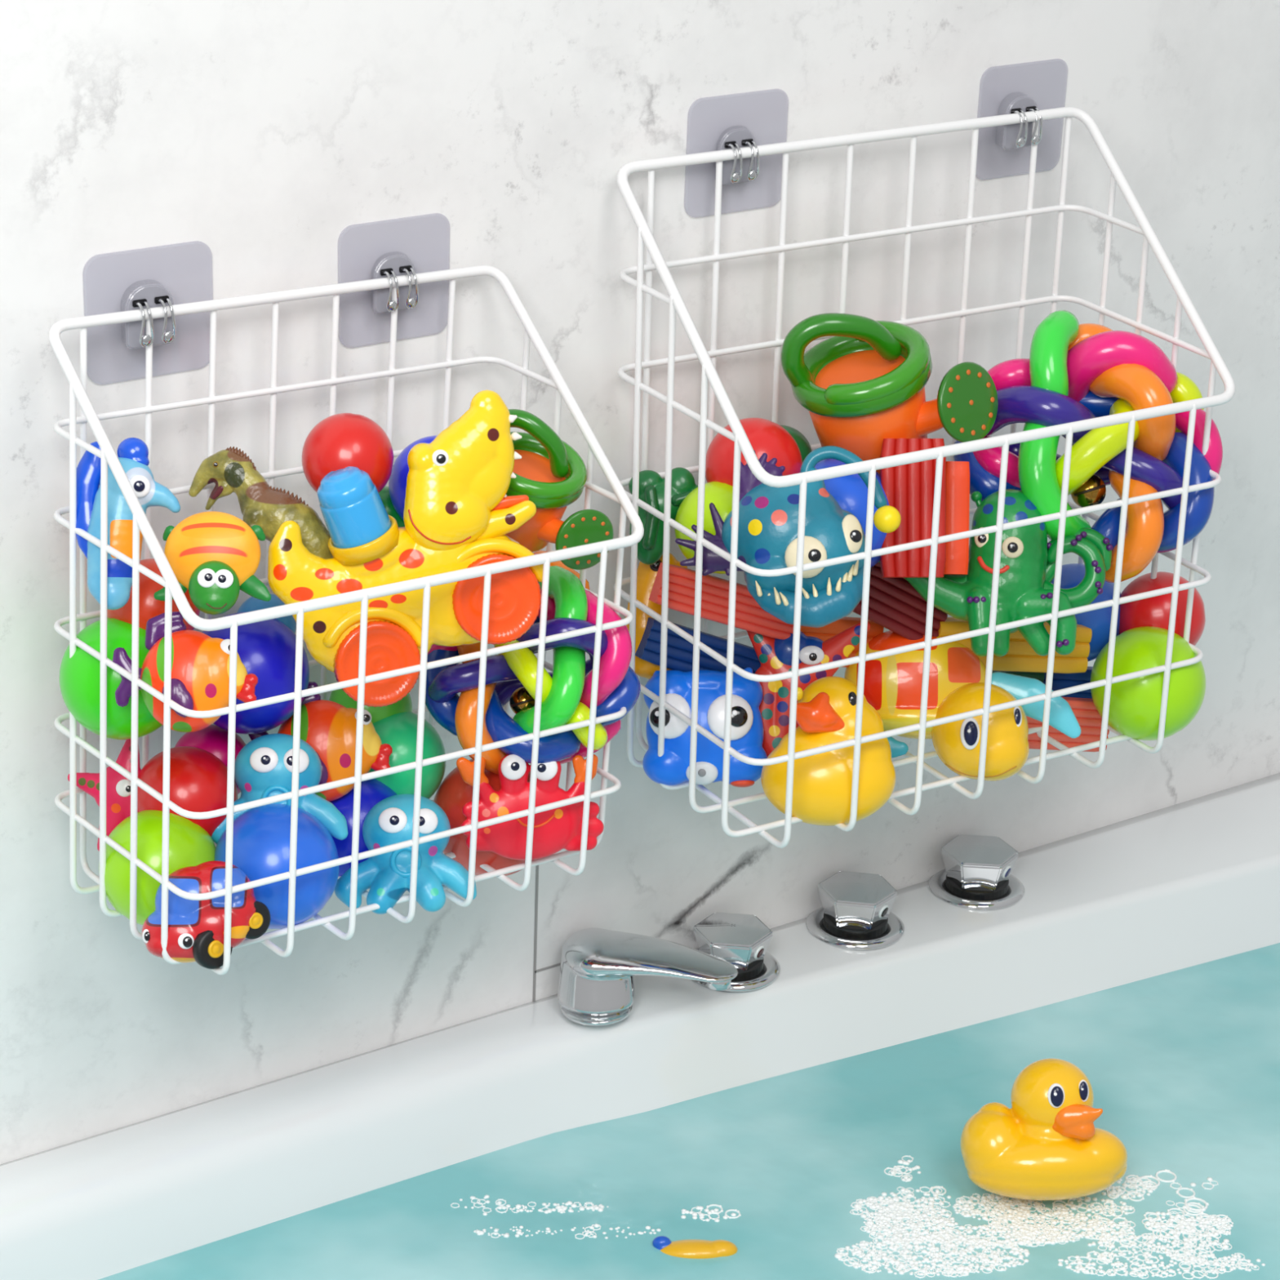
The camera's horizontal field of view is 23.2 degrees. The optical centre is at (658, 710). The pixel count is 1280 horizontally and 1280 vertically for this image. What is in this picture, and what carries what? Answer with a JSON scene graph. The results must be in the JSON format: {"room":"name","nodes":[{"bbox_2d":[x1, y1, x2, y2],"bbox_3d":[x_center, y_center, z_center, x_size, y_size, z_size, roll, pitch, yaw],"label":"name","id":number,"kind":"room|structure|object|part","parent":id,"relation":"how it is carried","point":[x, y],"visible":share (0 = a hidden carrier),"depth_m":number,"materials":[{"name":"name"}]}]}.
{"room":"bathroom","nodes":[
{"label":"bathroom","id":0,"kind":"room"},
{"bbox_2d":[0,0,1279,1164],"bbox_3d":[0.185,-0.378,2.301,3.800,2.450,0.080,-14,29,-33],"label":"wall","id":1,"kind":"structure","parent":0,"point":[256,132],"depth_m":2.12,"materials":[{"name":"stone"}]},
{"bbox_2d":[82,240,213,384],"bbox_3d":[-0.302,-0.238,1.905,0.087,0.082,0.038,-14,29,-33],"label":"hook","id":2,"kind":"object","parent":1,"relation":"attached to","point":[177,273],"visible":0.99,"depth_m":1.91,"materials":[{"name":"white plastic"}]},
{"bbox_2d":[337,213,449,347],"bbox_3d":[-0.163,-0.273,2.005,0.083,0.081,0.027,-14,29,-33],"label":"hook","id":3,"kind":"object","parent":1,"relation":"attached to","point":[418,244],"visible":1,"depth_m":2.01,"materials":[{"name":"white plastic"}]},
{"bbox_2d":[48,265,644,975],"bbox_3d":[-0.193,-0.063,1.951,0.350,0.379,0.178,-16,30,-36],"label":"wire basket","id":4,"kind":"object","parent":3,"relation":"hanging from","point":[77,387],"visible":0.73,"depth_m":1.91,"materials":[{"name":"white metal"}]},
{"bbox_2d":[67,738,141,851],"bbox_3d":[-0.337,0.051,1.958,0.068,0.071,0.032,1,24,-4],"label":"starfish","id":5,"kind":"object","parent":4,"relation":"in","point":[117,786],"visible":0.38,"depth_m":1.95,"materials":[{"name":"red plastic"}]},
{"bbox_2d":[59,617,162,739],"bbox_3d":[-0.329,-0.020,1.915,0.076,0.076,0.076,-3,24,-13],"label":"ball","id":6,"kind":"object","parent":4,"relation":"in","point":[80,673],"visible":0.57,"depth_m":1.89,"materials":[{"name":"green plastic"}]},
{"bbox_2d":[75,437,180,609],"bbox_3d":[-0.323,-0.114,1.865,0.056,0.095,0.053,-18,31,-38],"label":"seahorse","id":7,"kind":"object","parent":4,"relation":"in","point":[132,453],"visible":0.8,"depth_m":1.85,"materials":[{"name":"blue plastic"}]},
{"bbox_2d":[106,558,199,630],"bbox_3d":[-0.312,-0.065,1.922,0.058,0.057,0.058,-3,24,-13],"label":"starfish","id":8,"kind":"object","parent":4,"relation":"in","point":[149,607],"visible":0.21,"depth_m":1.90,"materials":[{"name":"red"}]},
{"bbox_2d":[98,809,215,924],"bbox_3d":[-0.310,0.098,1.938,0.074,0.074,0.074,-3,24,-12],"label":"ball","id":9,"kind":"object","parent":4,"relation":"in","point":[190,844],"visible":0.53,"depth_m":1.91,"materials":[{"name":"green plastic"}]},
{"bbox_2d":[112,611,257,732],"bbox_3d":[-0.282,-0.020,1.857,0.085,0.066,0.044,-2,24,-10],"label":"fish","id":10,"kind":"object","parent":4,"relation":"in","point":[200,662],"visible":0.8,"depth_m":1.85},
{"bbox_2d":[153,511,271,614],"bbox_3d":[-0.263,-0.087,1.845,0.069,0.053,0.047,6,24,7],"label":"turtle","id":11,"kind":"object","parent":10,"relation":"on","point":[212,555],"visible":0.94,"depth_m":1.84,"materials":[{"name":"green"}]},
{"bbox_2d":[137,746,237,836],"bbox_3d":[-0.297,0.056,1.959,0.066,0.066,0.066,-2,24,-9],"label":"ball","id":12,"kind":"object","parent":4,"relation":"in","point":[197,777],"visible":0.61,"depth_m":1.94,"materials":[{"name":"red plastic"}]},
{"bbox_2d":[142,860,270,968],"bbox_3d":[-0.277,0.123,1.886,0.069,0.058,0.052,-19,31,-39],"label":"toy car","id":13,"kind":"object","parent":4,"relation":"in","point":[196,928],"visible":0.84,"depth_m":1.88,"materials":[{"name":"red plastic"}]},
{"bbox_2d":[173,724,245,794],"bbox_3d":[-0.287,0.035,1.997,0.052,0.052,0.052,-4,25,-14],"label":"ball","id":14,"kind":"object","parent":4,"relation":"in","point":[213,739],"visible":0.22,"depth_m":1.98,"materials":[{"name":"pink"}]},
{"bbox_2d":[201,612,309,733],"bbox_3d":[-0.260,-0.023,1.974,0.077,0.077,0.077,-1,24,-8],"label":"ball","id":15,"kind":"object","parent":4,"relation":"in","point":[266,649],"visible":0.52,"depth_m":1.95,"materials":[{"name":"blue plastic"}]},
{"bbox_2d":[188,446,333,559],"bbox_3d":[-0.245,-0.121,1.921,0.092,0.073,0.037,7,24,10],"label":"dinosaur","id":16,"kind":"object","parent":4,"relation":"in","point":[231,471],"visible":0.77,"depth_m":1.92,"materials":[{"name":"brown"}]},
{"bbox_2d":[236,593,296,632],"bbox_3d":[-0.252,-0.055,1.996,0.039,0.039,0.039,-4,25,-15],"label":"ball","id":17,"kind":"object","parent":4,"relation":"in","point":[251,604],"visible":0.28,"depth_m":1.98,"materials":[{"name":"blue plastic"}]},
{"bbox_2d":[214,804,338,928],"bbox_3d":[-0.238,0.097,1.942,0.078,0.078,0.078,-3,24,-11],"label":"ball","id":18,"kind":"object","parent":4,"relation":"in","point":[261,834],"visible":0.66,"depth_m":1.91,"materials":[{"name":"blue plastic"}]},
{"bbox_2d":[211,733,347,844],"bbox_3d":[-0.235,0.053,1.947,0.077,0.065,0.068,17,28,29],"label":"octopus","id":19,"kind":"object","parent":4,"relation":"in","point":[263,767],"visible":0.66,"depth_m":1.94,"materials":[{"name":"blue plastic"}]},
{"bbox_2d":[248,681,392,801],"bbox_3d":[-0.216,0.023,1.991,0.091,0.071,0.047,-2,24,-10],"label":"fish","id":20,"kind":"object","parent":4,"relation":"in","point":[328,726],"visible":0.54,"depth_m":1.98},
{"bbox_3d":[-0.185,-0.168,1.907,0.336,0.140,0.176,-14,29,-37],"label":"frame","id":21,"kind":"part","parent":4,"relation":"part of","materials":[{"name":"white metal"}]},
{"bbox_2d":[329,778,397,876],"bbox_3d":[-0.198,0.077,2.029,0.072,0.072,0.072,-2,24,-10],"label":"ball","id":22,"kind":"object","parent":4,"relation":"in","point":[373,791],"visible":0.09,"depth_m":2.00,"materials":[{"name":"blue plastic"}]},
{"bbox_2d":[328,688,412,723],"bbox_3d":[-0.191,-0.001,2.060,0.055,0.055,0.055,-2,24,-10],"label":"ball","id":23,"kind":"object","parent":4,"relation":"in","point":[340,696],"visible":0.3,"depth_m":2.04,"materials":[{"name":"green plastic"}]},
{"bbox_2d":[378,486,404,527],"bbox_3d":[-0.174,-0.124,1.984,0.037,0.037,0.037,-2,24,-10],"label":"ball","id":24,"kind":"object","parent":4,"relation":"in","point":[384,494],"visible":0.06,"depth_m":1.97,"materials":[{"name":"green plastic"}]},
{"bbox_2d":[267,390,542,706],"bbox_3d":[-0.154,-0.098,1.916,0.172,0.183,0.062,-7,26,-21],"label":"toy crocodile","id":25,"kind":"object","parent":4,"relation":"in","point":[458,512],"visible":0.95,"depth_m":1.91,"materials":[{"name":"yellow plastic"}]},
{"bbox_2d":[301,413,393,492],"bbox_3d":[-0.192,-0.155,1.924,0.057,0.057,0.056,-3,24,-12],"label":"ball","id":26,"kind":"object","parent":25,"relation":"on","point":[340,441],"visible":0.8,"depth_m":1.90,"materials":[{"name":"red plastic"}]},
{"bbox_2d":[316,466,391,548],"bbox_3d":[-0.185,-0.122,1.903,0.047,0.054,0.038,-1,24,-8],"label":"cup","id":27,"kind":"object","parent":25,"relation":"on","point":[353,511],"depth_m":1.89,"materials":[{"name":"blue plastic"}]},
{"bbox_2d":[334,794,476,914],"bbox_3d":[-0.157,0.093,1.982,0.078,0.066,0.070,17,28,30],"label":"octopus","id":28,"kind":"object","parent":4,"relation":"in","point":[387,876],"visible":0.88,"depth_m":1.98,"materials":[{"name":"blue plastic"}]},
{"bbox_2d":[368,711,445,799],"bbox_3d":[-0.174,0.033,2.054,0.068,0.068,0.068,0,24,-6],"label":"ball","id":29,"kind":"object","parent":4,"relation":"in","point":[399,731],"visible":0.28,"depth_m":2.03,"materials":[{"name":"green plastic"}]},
{"bbox_2d":[388,435,437,519],"bbox_3d":[-0.139,-0.141,1.965,0.063,0.063,0.063,-1,24,-8],"label":"ball","id":30,"kind":"object","parent":4,"relation":"in","point":[397,479],"visible":0.16,"depth_m":1.95,"materials":[{"name":"blue plastic"}]},
{"bbox_2d":[433,759,533,877],"bbox_3d":[-0.110,0.070,2.068,0.081,0.081,0.081,-1,24,-8],"label":"ball","id":31,"kind":"object","parent":4,"relation":"in","point":[453,793],"visible":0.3,"depth_m":2.04,"materials":[{"name":"red plastic"}]},
{"bbox_2d":[418,550,640,774],"bbox_3d":[-0.085,-0.025,2.029,0.131,0.132,0.109,-11,27,-27],"label":"ball","id":32,"kind":"object","parent":4,"relation":"in","point":[510,676],"visible":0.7,"depth_m":2.00,"materials":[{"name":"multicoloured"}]},
{"bbox_2d":[456,754,604,860],"bbox_3d":[-0.082,0.061,2.022,0.097,0.073,0.025,-5,25,-16],"label":"crab","id":33,"kind":"object","parent":4,"relation":"in","point":[557,829],"visible":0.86,"depth_m":2.02,"materials":[{"name":"red plastic"}]},
{"bbox_2d":[505,408,613,569],"bbox_3d":[-0.080,-0.145,1.980,0.072,0.096,0.087,-12,27,-29],"label":"watering can","id":34,"kind":"object","parent":4,"relation":"in","point":[553,475],"visible":0.73,"depth_m":1.97,"materials":[{"name":"orange"}]},
{"bbox_3d":[-0.085,-0.169,1.971,0.057,0.045,0.016,4,24,3],"label":"handle","id":35,"kind":"part","parent":34,"relation":"part of","materials":[{"name":"green plastic"}]},
{"bbox_3d":[-0.071,-0.150,1.973,0.045,0.024,0.072,18,28,31],"label":"lid","id":36,"kind":"part","parent":34,"relation":"part of","materials":[{"name":"green"}]},
{"bbox_3d":[-0.068,-0.115,1.982,0.050,0.019,0.019,19,29,33],"label":"spout","id":37,"kind":"part","parent":34,"relation":"part of","materials":[{"name":"orange plastic"}]},
{"bbox_2d":[532,865,538,1001],"bbox_3d":[-0.093,0.211,2.309,0.002,0.245,0.002,-14,29,-33],"label":"grout line","id":38,"kind":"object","parent":1,"relation":"attached to","point":[536,866],"depth_m":2.29,"materials":[{"name":"grey"}]},
{"bbox_2d":[535,962,560,972],"bbox_3d":[-0.055,0.184,2.325,0.090,0.002,0.002,-14,29,-33],"label":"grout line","id":39,"kind":"structure","parent":1,"relation":"attached to","point":[557,964],"depth_m":2.31,"materials":[{"name":"grey"}]},
{"bbox_2d":[0,773,1279,1279],"bbox_3d":[0.392,0.507,2.188,2.750,0.404,0.945,-14,29,-33],"label":"bathtub","id":40,"kind":"object","parent":1,"relation":"attached to","point":[1194,882],"visible":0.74,"depth_m":2.30,"materials":[{"name":"white ceramic"}]},
{"bbox_2d":[557,927,737,1026],"bbox_3d":[-0.009,0.197,2.282,0.131,0.053,0.071,7,24,11],"label":"faucet","id":41,"kind":"object","parent":40,"relation":"on","point":[598,967],"visible":1,"depth_m":2.27,"materials":[{"name":"silver metal"}]},
{"bbox_2d":[706,979,731,990],"bbox_3d":[0.044,0.197,2.279,0.018,0.009,0.018,0,24,-5],"label":"outlet","id":42,"kind":"object","parent":41,"relation":"attached to","point":[715,984],"depth_m":2.27,"materials":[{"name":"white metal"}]},
{"bbox_2d":[97,942,1279,1279],"bbox_3d":[0.375,0.369,2.161,2.700,0.001,0.730,-14,29,-33],"label":"water","id":43,"kind":"object","parent":40,"relation":"in","point":[1182,1066],"visible":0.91,"depth_m":2.23,"materials":[{"name":"teal liquid"}]},
{"bbox_2d":[450,1195,741,1239],"bbox_3d":[-0.044,0.353,2.157,0.202,0.003,0.053,2,24,0],"label":"foam","id":44,"kind":"object","parent":43,"relation":"on","point":[561,1209],"visible":1,"depth_m":2.17,"materials":[{"name":"white"}]},
{"bbox_2d":[652,1235,737,1258],"bbox_3d":[0.025,0.371,2.134,0.058,0.021,0.027,1,24,-3],"label":"toy","id":45,"kind":"object","parent":43,"relation":"in","point":[687,1248],"visible":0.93,"depth_m":2.12,"materials":[{"name":"yellow plastic"}]},
{"bbox_2d":[834,1155,1106,1278],"bbox_3d":[0.208,0.364,2.156,0.165,0.003,0.150,15,27,27],"label":"foam","id":46,"kind":"object","parent":43,"relation":"on","point":[896,1211],"visible":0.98,"depth_m":2.16,"materials":[{"name":"white"}]},
{"bbox_2d":[960,1057,1127,1200],"bbox_3d":[0.270,0.297,2.182,0.113,0.100,0.075,-4,25,-15],"label":"rubber duck","id":47,"kind":"object","parent":43,"relation":"on","point":[1048,1146],"visible":1,"depth_m":2.16},
{"bbox_2d":[1052,1168,1265,1279],"bbox_3d":[0.337,0.360,2.178,0.144,0.003,0.137,-2,24,-9],"label":"foam","id":48,"kind":"object","parent":43,"relation":"on","point":[1189,1224],"visible":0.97,"depth_m":2.17,"materials":[{"name":"white"}]},
{"bbox_2d":[691,912,780,991],"bbox_3d":[0.056,0.179,2.359,0.074,0.037,0.074,-14,29,-33],"label":"tap","id":49,"kind":"object","parent":40,"relation":"on","point":[742,940],"visible":0.85,"depth_m":2.34,"materials":[{"name":"silver metal"}]},
{"bbox_3d":[0.056,0.176,2.358,0.057,0.030,0.059,-14,29,-33],"label":"knob","id":50,"kind":"part","parent":49,"relation":"part of","materials":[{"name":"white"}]},
{"bbox_3d":[0.055,0.194,2.365,0.074,0.006,0.074,-14,29,-33],"label":"plate","id":51,"kind":"part","parent":49,"relation":"part of","materials":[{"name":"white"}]},
{"bbox_2d":[805,871,904,950],"bbox_3d":[0.154,0.152,2.428,0.077,0.038,0.077,-14,29,-33],"label":"tap","id":52,"kind":"object","parent":40,"relation":"on","point":[855,914],"visible":1,"depth_m":2.41,"materials":[{"name":"silver metal"}]},
{"bbox_3d":[0.153,0.167,2.434,0.077,0.005,0.077,-5,25,-16],"label":"plate","id":53,"kind":"part","parent":52,"relation":"part of","materials":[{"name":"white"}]},
{"bbox_3d":[0.154,0.149,2.426,0.062,0.032,0.054,5,24,6],"label":"knob","id":54,"kind":"part","parent":52,"relation":"part of","materials":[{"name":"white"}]},
{"bbox_2d":[928,834,1024,911],"bbox_3d":[0.256,0.126,2.497,0.077,0.038,0.077,-14,29,-33],"label":"tap","id":55,"kind":"object","parent":40,"relation":"on","point":[976,875],"visible":1,"depth_m":2.48,"materials":[{"name":"silver metal"}]},
{"bbox_3d":[0.255,0.141,2.503,0.077,0.005,0.077,-2,24,-9],"label":"plate","id":56,"kind":"part","parent":55,"relation":"part of","materials":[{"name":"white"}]},
{"bbox_3d":[0.256,0.123,2.495,0.058,0.032,0.061,-14,29,-33],"label":"knob","id":57,"kind":"part","parent":55,"relation":"part of","materials":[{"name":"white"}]},
{"bbox_2d":[684,88,788,217],"bbox_3d":[0.060,-0.378,2.132,0.085,0.082,0.024,-14,29,-33],"label":"hook","id":58,"kind":"object","parent":1,"relation":"attached to","point":[759,117],"visible":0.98,"depth_m":2.13,"materials":[{"name":"white plastic"}]},
{"bbox_2d":[613,106,1235,848],"bbox_3d":[0.184,-0.168,2.178,0.413,0.445,0.204,-13,28,-29],"label":"wire basket","id":59,"kind":"object","parent":58,"relation":"hanging from","point":[707,359],"visible":0.76,"depth_m":2.14,"materials":[{"name":"white metal"}]},
{"bbox_2d":[625,552,687,679],"bbox_3d":[0.006,-0.064,2.196,0.064,0.093,0.044,-1,24,-8],"label":"toy","id":60,"kind":"object","parent":59,"relation":"in","point":[646,574],"visible":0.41,"depth_m":2.18,"materials":[{"name":"orange plastic"}]},
{"bbox_2d":[628,466,697,564],"bbox_3d":[0.005,-0.137,2.173,0.058,0.064,0.038,-12,27,-29],"label":"toy","id":61,"kind":"object","parent":59,"relation":"in","point":[651,485],"visible":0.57,"depth_m":2.16,"materials":[{"name":"green plastic"}]},
{"bbox_3d":[0.009,-0.133,2.158,0.042,0.045,0.014,0,0,0],"label":"stem","id":62,"kind":"part","parent":61,"relation":"part of","materials":[{"name":"green plastic"}]},
{"bbox_2d":[635,617,760,673],"bbox_3d":[0.033,-0.038,2.200,0.103,0.065,0.019,-5,25,-17],"label":"block","id":63,"kind":"object","parent":59,"relation":"in","point":[679,651],"visible":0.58,"depth_m":2.19,"materials":[{"name":"blue plastic"}]},
{"bbox_2d":[674,481,733,573],"bbox_3d":[0.043,-0.126,2.147,0.064,0.064,0.064,-2,24,-10],"label":"ball","id":64,"kind":"object","parent":59,"relation":"in","point":[720,494],"visible":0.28,"depth_m":2.12,"materials":[{"name":"green"}]},
{"bbox_2d":[642,667,767,786],"bbox_3d":[0.033,0.013,2.182,0.089,0.079,0.054,2,24,-1],"label":"toy","id":65,"kind":"object","parent":59,"relation":"in","point":[747,732],"visible":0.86,"depth_m":2.17,"materials":[{"name":"blue plastic"}]},
{"bbox_2d":[648,562,793,639],"bbox_3d":[0.047,-0.075,2.171,0.111,0.065,0.020,-6,25,-18],"label":"block","id":66,"kind":"object","parent":59,"relation":"in","point":[749,615],"visible":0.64,"depth_m":2.16,"materials":[{"name":"red plastic"}]},
{"bbox_2d":[705,417,802,486],"bbox_3d":[0.066,-0.168,2.158,0.068,0.068,0.068,-3,24,-13],"label":"ball","id":67,"kind":"object","parent":59,"relation":"in","point":[768,437],"visible":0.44,"depth_m":2.13,"materials":[{"name":"red plastic"}]},
{"bbox_2d":[675,445,901,627],"bbox_3d":[0.087,-0.120,2.087,0.133,0.105,0.082,17,28,29],"label":"fish","id":68,"kind":"object","parent":59,"relation":"in","point":[768,516],"visible":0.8,"depth_m":2.07},
{"bbox_2d":[780,425,812,462],"bbox_3d":[0.085,-0.177,2.201,0.048,0.048,0.048,-1,24,-8],"label":"ball","id":69,"kind":"object","parent":59,"relation":"in","point":[805,448],"visible":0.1,"depth_m":2.19,"materials":[{"name":"green plastic"}]},
{"bbox_2d":[746,622,870,756],"bbox_3d":[0.102,-0.012,2.193,0.088,0.098,0.044,3,24,1],"label":"starfish","id":70,"kind":"object","parent":59,"relation":"in","point":[775,705],"visible":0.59,"depth_m":2.19,"materials":[{"name":"red plastic"}]},
{"bbox_2d":[773,631,824,665],"bbox_3d":[0.099,-0.041,2.196,0.041,0.030,0.026,8,24,12],"label":"fish","id":71,"kind":"object","parent":70,"relation":"on","point":[811,652],"visible":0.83,"depth_m":2.19},
{"bbox_2d":[760,676,895,826],"bbox_3d":[0.118,0.031,2.146,0.082,0.098,0.074,-16,30,-36],"label":"rubber duck","id":72,"kind":"object","parent":59,"relation":"in","point":[826,708],"visible":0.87,"depth_m":2.13},
{"bbox_2d":[814,458,888,567],"bbox_3d":[0.125,-0.134,2.167,0.083,0.083,0.083,-3,24,-12],"label":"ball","id":73,"kind":"object","parent":59,"relation":"in","point":[850,491],"visible":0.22,"depth_m":2.13,"materials":[{"name":"blue plastic"}]},
{"bbox_2d":[781,312,997,474],"bbox_3d":[0.155,-0.217,2.163,0.133,0.117,0.103,20,29,34],"label":"watering can","id":74,"kind":"object","parent":59,"relation":"in","point":[863,385],"visible":0.95,"depth_m":2.15,"materials":[{"name":"orange plastic"}]},
{"bbox_3d":[0.127,-0.248,2.154,0.086,0.055,0.020,-3,24,-11],"label":"handle","id":75,"kind":"part","parent":74,"relation":"part of","materials":[{"name":"green plastic"}]},
{"bbox_3d":[0.155,-0.238,2.156,0.064,0.041,0.096,9,25,14],"label":"lid","id":76,"kind":"part","parent":74,"relation":"part of","materials":[{"name":"green"}]},
{"bbox_3d":[0.187,-0.204,2.169,0.061,0.042,0.026,10,25,16],"label":"spout","id":77,"kind":"part","parent":74,"relation":"part of","materials":[{"name":"orange plastic"}]},
{"bbox_2d":[880,438,946,577],"bbox_3d":[0.175,-0.139,2.152,0.047,0.095,0.053,2,24,-1],"label":"block","id":78,"kind":"object","parent":59,"relation":"in","point":[908,488],"visible":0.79,"depth_m":2.14,"materials":[{"name":"red plastic"}]},
{"bbox_3d":[0.187,-0.289,2.123,0.399,0.168,0.201,-13,28,-29],"label":"frame","id":79,"kind":"part","parent":59,"relation":"part of","materials":[{"name":"white metal"}]},
{"bbox_2d":[844,630,1080,781],"bbox_3d":[0.213,-0.003,2.221,0.166,0.093,0.076,12,26,20],"label":"turtle","id":80,"kind":"object","parent":59,"relation":"in","point":[892,686],"visible":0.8,"depth_m":2.21,"materials":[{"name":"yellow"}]},
{"bbox_2d":[800,617,884,667],"bbox_3d":[0.126,-0.049,2.227,0.071,0.044,0.018,-6,25,-19],"label":"block","id":81,"kind":"object","parent":80,"relation":"on","point":[825,633],"visible":0.29,"depth_m":2.22,"materials":[{"name":"orange"}]},
{"bbox_2d":[853,562,947,639],"bbox_3d":[0.172,-0.077,2.214,0.082,0.072,0.023,-5,25,-16],"label":"block","id":82,"kind":"object","parent":80,"relation":"on","point":[895,605],"visible":0.57,"depth_m":2.21,"materials":[{"name":"red plastic"}]},
{"bbox_2d":[878,488,1112,656],"bbox_3d":[0.233,-0.099,2.190,0.163,0.103,0.086,7,24,11],"label":"octopus","id":83,"kind":"object","parent":59,"relation":"in","point":[1028,562],"visible":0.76,"depth_m":2.18,"materials":[{"name":"green plastic"}]},
{"bbox_2d":[943,461,969,575],"bbox_3d":[0.208,-0.134,2.183,0.019,0.078,0.045,1,24,-4],"label":"block","id":84,"kind":"object","parent":83,"relation":"on","point":[957,473],"visible":0.79,"depth_m":2.17,"materials":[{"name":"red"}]},
{"bbox_3d":[0.225,-0.144,2.195,0.011,0.019,0.008,0,0,0],"label":"knob","id":85,"kind":"part","parent":83,"relation":"part of","materials":[{"name":"green plastic"}]},
{"bbox_2d":[937,617,1092,673],"bbox_3d":[0.253,-0.046,2.255,0.128,0.052,0.023,-7,25,-19],"label":"block","id":86,"kind":"object","parent":59,"relation":"in","point":[1020,656],"visible":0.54,"depth_m":2.25,"materials":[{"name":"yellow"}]},
{"bbox_2d":[991,670,1044,683],"bbox_3d":[0.262,-0.018,2.305,0.046,0.029,0.016,-7,25,-20],"label":"block","id":87,"kind":"object","parent":59,"relation":"in","point":[1039,676],"visible":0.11,"depth_m":2.30,"materials":[{"name":"green plastic"}]},
{"bbox_2d":[1026,697,1109,751],"bbox_3d":[0.297,0.010,2.305,0.081,0.049,0.020,-6,25,-19],"label":"block","id":88,"kind":"object","parent":59,"relation":"in","point":[1089,719],"visible":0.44,"depth_m":2.30,"materials":[{"name":"red plastic"}]},
{"bbox_2d":[1043,666,1093,698],"bbox_3d":[0.318,-0.014,2.341,0.087,0.048,0.020,-6,25,-19],"label":"block","id":89,"kind":"object","parent":59,"relation":"in","point":[1060,681],"visible":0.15,"depth_m":2.33,"materials":[{"name":"blue plastic"}]},
{"bbox_2d":[1050,563,1120,661],"bbox_3d":[0.310,-0.072,2.322,0.074,0.074,0.074,0,24,-5],"label":"ball","id":90,"kind":"object","parent":59,"relation":"in","point":[1099,620],"visible":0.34,"depth_m":2.29,"materials":[{"name":"blue plastic"}]},
{"bbox_2d":[952,310,1222,582],"bbox_3d":[0.310,-0.185,2.221,0.178,0.183,0.129,-7,26,-21],"label":"ball","id":91,"kind":"object","parent":59,"relation":"in","point":[1073,371],"visible":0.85,"depth_m":2.19,"materials":[{"name":"multicoloured plastic"}]},
{"bbox_2d":[1090,626,1205,740],"bbox_3d":[0.358,-0.019,2.285,0.084,0.084,0.084,-1,24,-8],"label":"ball","id":92,"kind":"object","parent":59,"relation":"in","point":[1135,705],"visible":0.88,"depth_m":2.25,"materials":[{"name":"green plastic"}]},
{"bbox_2d":[1119,571,1205,645],"bbox_3d":[0.372,-0.069,2.312,0.067,0.067,0.067,-1,24,-8],"label":"ball","id":93,"kind":"object","parent":59,"relation":"in","point":[1153,611],"visible":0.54,"depth_m":2.29,"materials":[{"name":"red plastic"}]},
{"bbox_2d":[975,58,1067,180],"bbox_3d":[0.277,-0.425,2.267,0.086,0.083,0.044,-14,29,-33],"label":"hook","id":94,"kind":"object","parent":1,"relation":"attached to","point":[1005,150],"visible":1,"depth_m":2.27,"materials":[{"name":"white plastic"}]}
]}

